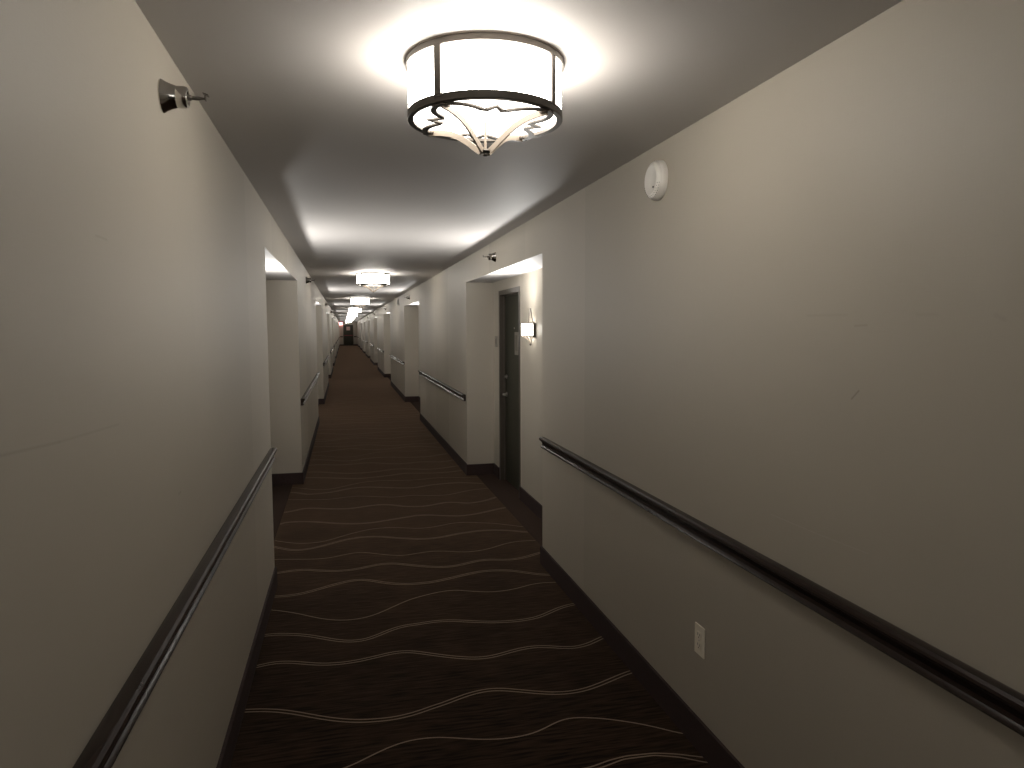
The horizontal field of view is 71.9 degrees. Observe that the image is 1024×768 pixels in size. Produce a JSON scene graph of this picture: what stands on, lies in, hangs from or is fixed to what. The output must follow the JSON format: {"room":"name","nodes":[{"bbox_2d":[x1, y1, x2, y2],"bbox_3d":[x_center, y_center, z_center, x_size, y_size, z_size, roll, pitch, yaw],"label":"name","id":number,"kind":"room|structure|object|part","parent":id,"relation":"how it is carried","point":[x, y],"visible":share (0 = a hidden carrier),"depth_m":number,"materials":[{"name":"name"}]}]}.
{"room":"hotel corridor","nodes":[
{"label":"hotel corridor","id":0,"kind":"room"},
{"bbox_2d":[0,0,338,767],"bbox_3d":[-8.326,-2.022,31.777,0.560,2.440,82.200,-1,5,-13],"label":"wall","id":1,"kind":"structure","parent":0,"point":[161,332],"depth_m":1.55,"materials":[{"name":"paint"}]},
{"bbox_2d":[72,448,276,767],"bbox_3d":[-0.910,0.630,1.966,0.045,0.078,5.100,-1,5,-13],"label":"handrail","id":2,"kind":"object","parent":1,"relation":"attached to","point":[103,748],"visible":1,"depth_m":1.67,"materials":[{"name":"black metal"}]},
{"bbox_2d":[157,78,208,112],"bbox_3d":[-0.895,-0.785,1.935,0.120,0.089,0.089,-1,5,-13],"label":"sprinkler head","id":3,"kind":"object","parent":1,"relation":"attached to","point":[170,96],"visible":1,"depth_m":1.91},
{"bbox_2d":[157,78,177,112],"bbox_3d":[-0.934,-0.784,1.926,0.040,0.089,0.089,-1,5,-13],"label":"cup","id":4,"kind":"object","parent":3,"relation":"on","point":[167,92],"depth_m":1.90,"materials":[{"name":"silver metal"}]},
{"bbox_2d":[216,344,339,767],"bbox_3d":[-8.238,-0.870,31.887,0.413,0.125,82.200,-1,5,-13],"label":"baseboard","id":5,"kind":"structure","parent":1,"relation":"attached to","point":[229,744],"depth_m":3.46,"materials":[{"name":"brown wood"}]},
{"bbox_2d":[301,372,319,405],"bbox_3d":[-2.816,0.010,9.974,0.045,0.078,4.910,-1,5,-13],"label":"handrail","id":6,"kind":"object","parent":1,"relation":"attached to","point":[310,387],"visible":1,"depth_m":8.87,"materials":[{"name":"grey metal"}]},
{"bbox_2d":[306,277,314,283],"bbox_3d":[-2.629,-1.354,9.217,0.120,0.089,0.089,-1,5,-13],"label":"sprinkler head","id":7,"kind":"object","parent":1,"relation":"attached to","point":[308,280],"visible":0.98,"depth_m":9.19},
{"bbox_2d":[339,322,357,343],"bbox_3d":[-16.690,-5.140,71.990,2.797,2.440,0.150,-1,5,-13],"label":"wall","id":8,"kind":"structure","parent":0,"point":[354,324],"depth_m":71.89,"materials":[{"name":"beige paint"}]},
{"bbox_2d":[343,325,353,345],"bbox_3d":[-16.661,-4.972,71.886,1.000,2.120,0.090,-1,5,-13],"label":"door","id":9,"kind":"structure","parent":8,"relation":"in","point":[348,340],"depth_m":71.91,"materials":[{"name":"brown wood"}]},
{"bbox_2d":[230,346,711,767],"bbox_3d":[-7.218,-0.791,32.136,2.829,0.081,82.200,-1,5,-13],"label":"floor","id":10,"kind":"structure","parent":0,"point":[416,620],"depth_m":3.84,"materials":[{"name":"brown carpet"}]},
{"bbox_2d":[135,0,902,321],"bbox_3d":[-7.184,-3.323,31.948,2.797,0.120,82.500,-1,5,-13],"label":"ceiling","id":11,"kind":"structure","parent":0,"point":[309,98],"depth_m":2.39,"materials":[{"name":"paint"}]},
{"bbox_2d":[348,313,356,318],"bbox_3d":[-7.715,-3.298,34.143,0.473,0.270,0.473,-1,5,-13],"label":"ceiling light","id":12,"kind":"object","parent":11,"relation":"attached to","point":[351,315],"visible":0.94,"depth_m":33.97,"materials":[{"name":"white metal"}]},
{"bbox_2d":[349,308,361,314],"bbox_3d":[-5.798,-2.674,26.091,0.473,0.270,0.473,-1,5,-13],"label":"ceiling light","id":13,"kind":"object","parent":11,"relation":"attached to","point":[351,310],"visible":0.91,"depth_m":25.90,"materials":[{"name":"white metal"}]},
{"bbox_3d":[-5.798,-2.721,26.088,0.454,0.135,0.454,-1,5,-13],"label":"lamp shade","id":14,"kind":"part","parent":13,"relation":"part of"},
{"bbox_2d":[351,298,368,308],"bbox_3d":[-3.881,-2.051,18.040,0.473,0.270,0.473,-1,5,-13],"label":"ceiling light","id":15,"kind":"object","parent":11,"relation":"attached to","point":[357,302],"visible":1,"depth_m":17.85,"materials":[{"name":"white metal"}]},
{"bbox_3d":[-3.881,-2.098,18.036,0.454,0.135,0.454,-1,5,-13],"label":"lamp shade","id":16,"kind":"part","parent":15,"relation":"part of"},
{"bbox_2d":[356,272,389,292],"bbox_3d":[-1.964,-1.427,9.988,0.473,0.270,0.473,-1,5,-13],"label":"ceiling light","id":17,"kind":"object","parent":11,"relation":"attached to","point":[364,279],"visible":1,"depth_m":9.80,"materials":[{"name":"white glass"}]},
{"bbox_3d":[-1.964,-1.474,9.985,0.454,0.135,0.454,-1,5,-13],"label":"lamp shade","id":18,"kind":"part","parent":17,"relation":"part of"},
{"bbox_2d":[404,30,564,156],"bbox_3d":[-0.080,-0.817,2.108,0.473,0.270,0.473,-1,5,-13],"label":"ceiling light","id":19,"kind":"object","parent":11,"relation":"attached to","point":[477,87],"visible":1,"depth_m":1.94,"materials":[{"name":"frosted white glass"},{"name":"antique bronze"}]},
{"bbox_3d":[-0.080,-0.864,2.104,0.454,0.135,0.454,-1,5,-13],"label":"lamp shade","id":20,"kind":"part","parent":19,"relation":"part of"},
{"bbox_2d":[415,100,554,137],"bbox_3d":[-0.080,-0.790,2.110,0.416,0.007,0.416,-1,5,-13],"label":"diffuser","id":21,"kind":"object","parent":19,"relation":"attached to","point":[431,120],"depth_m":2.07,"materials":[{"name":"white glass"}]},
{"bbox_3d":[-0.080,-0.740,2.114,0.008,0.086,0.008,-1,5,-13],"label":"stem","id":22,"kind":"part","parent":19,"relation":"part of","materials":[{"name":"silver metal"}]},
{"bbox_2d":[357,0,1023,767],"bbox_3d":[-6.076,-2.072,32.309,0.472,2.440,82.200,-1,5,-13],"label":"wall","id":23,"kind":"structure","parent":0,"point":[809,349],"depth_m":2.10,"materials":[{"name":"paint"}]},
{"bbox_2d":[389,354,404,364],"bbox_3d":[-3.032,-0.653,18.443,0.045,0.078,4.880,-1,5,-13],"label":"handrail","id":24,"kind":"object","parent":23,"relation":"attached to","point":[391,356],"visible":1,"depth_m":17.61,"materials":[{"name":"grey metal"}]},
{"bbox_2d":[418,370,465,400],"bbox_3d":[-1.112,-0.028,10.377,0.045,0.078,4.910,-1,5,-13],"label":"handrail","id":25,"kind":"object","parent":23,"relation":"attached to","point":[444,386],"visible":1,"depth_m":9.45,"materials":[{"name":"grey metal"}]},
{"bbox_2d":[483,252,496,261],"bbox_3d":[-0.205,-1.130,6.276,0.120,0.089,0.089,-1,5,-13],"label":"sprinkler head","id":26,"kind":"object","parent":23,"relation":"attached to","point":[493,256],"visible":1,"depth_m":6.25},
{"bbox_2d":[492,252,496,261],"bbox_3d":[-0.166,-1.131,6.285,0.040,0.089,0.089,-1,5,-13],"label":"cup","id":27,"kind":"object","parent":26,"relation":"on","point":[494,256],"depth_m":6.26,"materials":[{"name":"silver metal"}]},
{"bbox_2d":[499,286,520,490],"bbox_3d":[0.018,0.058,7.269,0.104,2.060,0.945,-1,5,-13],"label":"door","id":28,"kind":"structure","parent":23,"relation":"in","point":[509,299],"depth_m":7.48,"materials":[{"name":"brown wood"}]},
{"bbox_3d":[0.048,0.081,7.278,0.042,2.000,0.839,-1,5,-13],"label":"panel","id":29,"kind":"part","parent":28,"relation":"part of","materials":[{"name":"brown wood"}]},
{"bbox_2d":[521,308,535,345],"bbox_3d":[0.132,-0.508,6.291,0.108,0.334,0.222,-1,5,-13],"label":"wall sconce","id":30,"kind":"object","parent":23,"relation":"attached to","point":[528,329],"visible":1,"depth_m":6.22,"materials":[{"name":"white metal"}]},
{"bbox_3d":[0.131,-0.485,6.292,0.086,0.108,0.197,-1,5,-13],"label":"lamp shade","id":31,"kind":"part","parent":30,"relation":"part of","materials":[{"name":"white glass"}]},
{"bbox_2d":[357,344,744,767],"bbox_3d":[-6.155,-0.916,32.379,0.325,0.125,82.200,-1,5,-13],"label":"baseboard","id":32,"kind":"structure","parent":23,"relation":"attached to","point":[700,736],"depth_m":3.50,"materials":[{"name":"black wood"}]},
{"bbox_2d":[644,160,667,200],"bbox_3d":[0.609,-0.870,3.015,0.047,0.168,0.168,-1,5,-13],"label":"smoke detector","id":33,"kind":"object","parent":23,"relation":"attached to","point":[656,177],"visible":1,"depth_m":2.97,"materials":[{"name":"white plastic"}]},
{"bbox_2d":[694,622,704,658],"bbox_3d":[0.732,1.000,2.755,0.009,0.120,0.076,-1,5,-13],"label":"power outlet","id":34,"kind":"object","parent":23,"relation":"attached to","point":[699,648],"visible":1,"depth_m":2.75,"materials":[{"name":"beige plastic"}]},
{"bbox_2d":[696,640,700,650],"bbox_3d":[0.730,1.021,2.756,0.004,0.029,0.034,-1,5,-13],"label":"receptacle","id":35,"kind":"object","parent":34,"relation":"attached to","point":[698,642],"depth_m":2.75,"materials":[{"name":"beige plastic"}]},
{"bbox_2d":[697,630,700,639],"bbox_3d":[0.730,0.980,2.753,0.004,0.029,0.034,-1,5,-13],"label":"receptacle","id":36,"kind":"object","parent":34,"relation":"attached to","point":[698,631],"depth_m":2.75,"materials":[{"name":"beige plastic"}]},
{"bbox_2d":[539,437,1023,736],"bbox_3d":[0.795,0.592,2.369,0.045,0.078,5.100,-1,5,-13],"label":"handrail","id":37,"kind":"object","parent":23,"relation":"attached to","point":[997,700],"visible":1,"depth_m":1.90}
]}

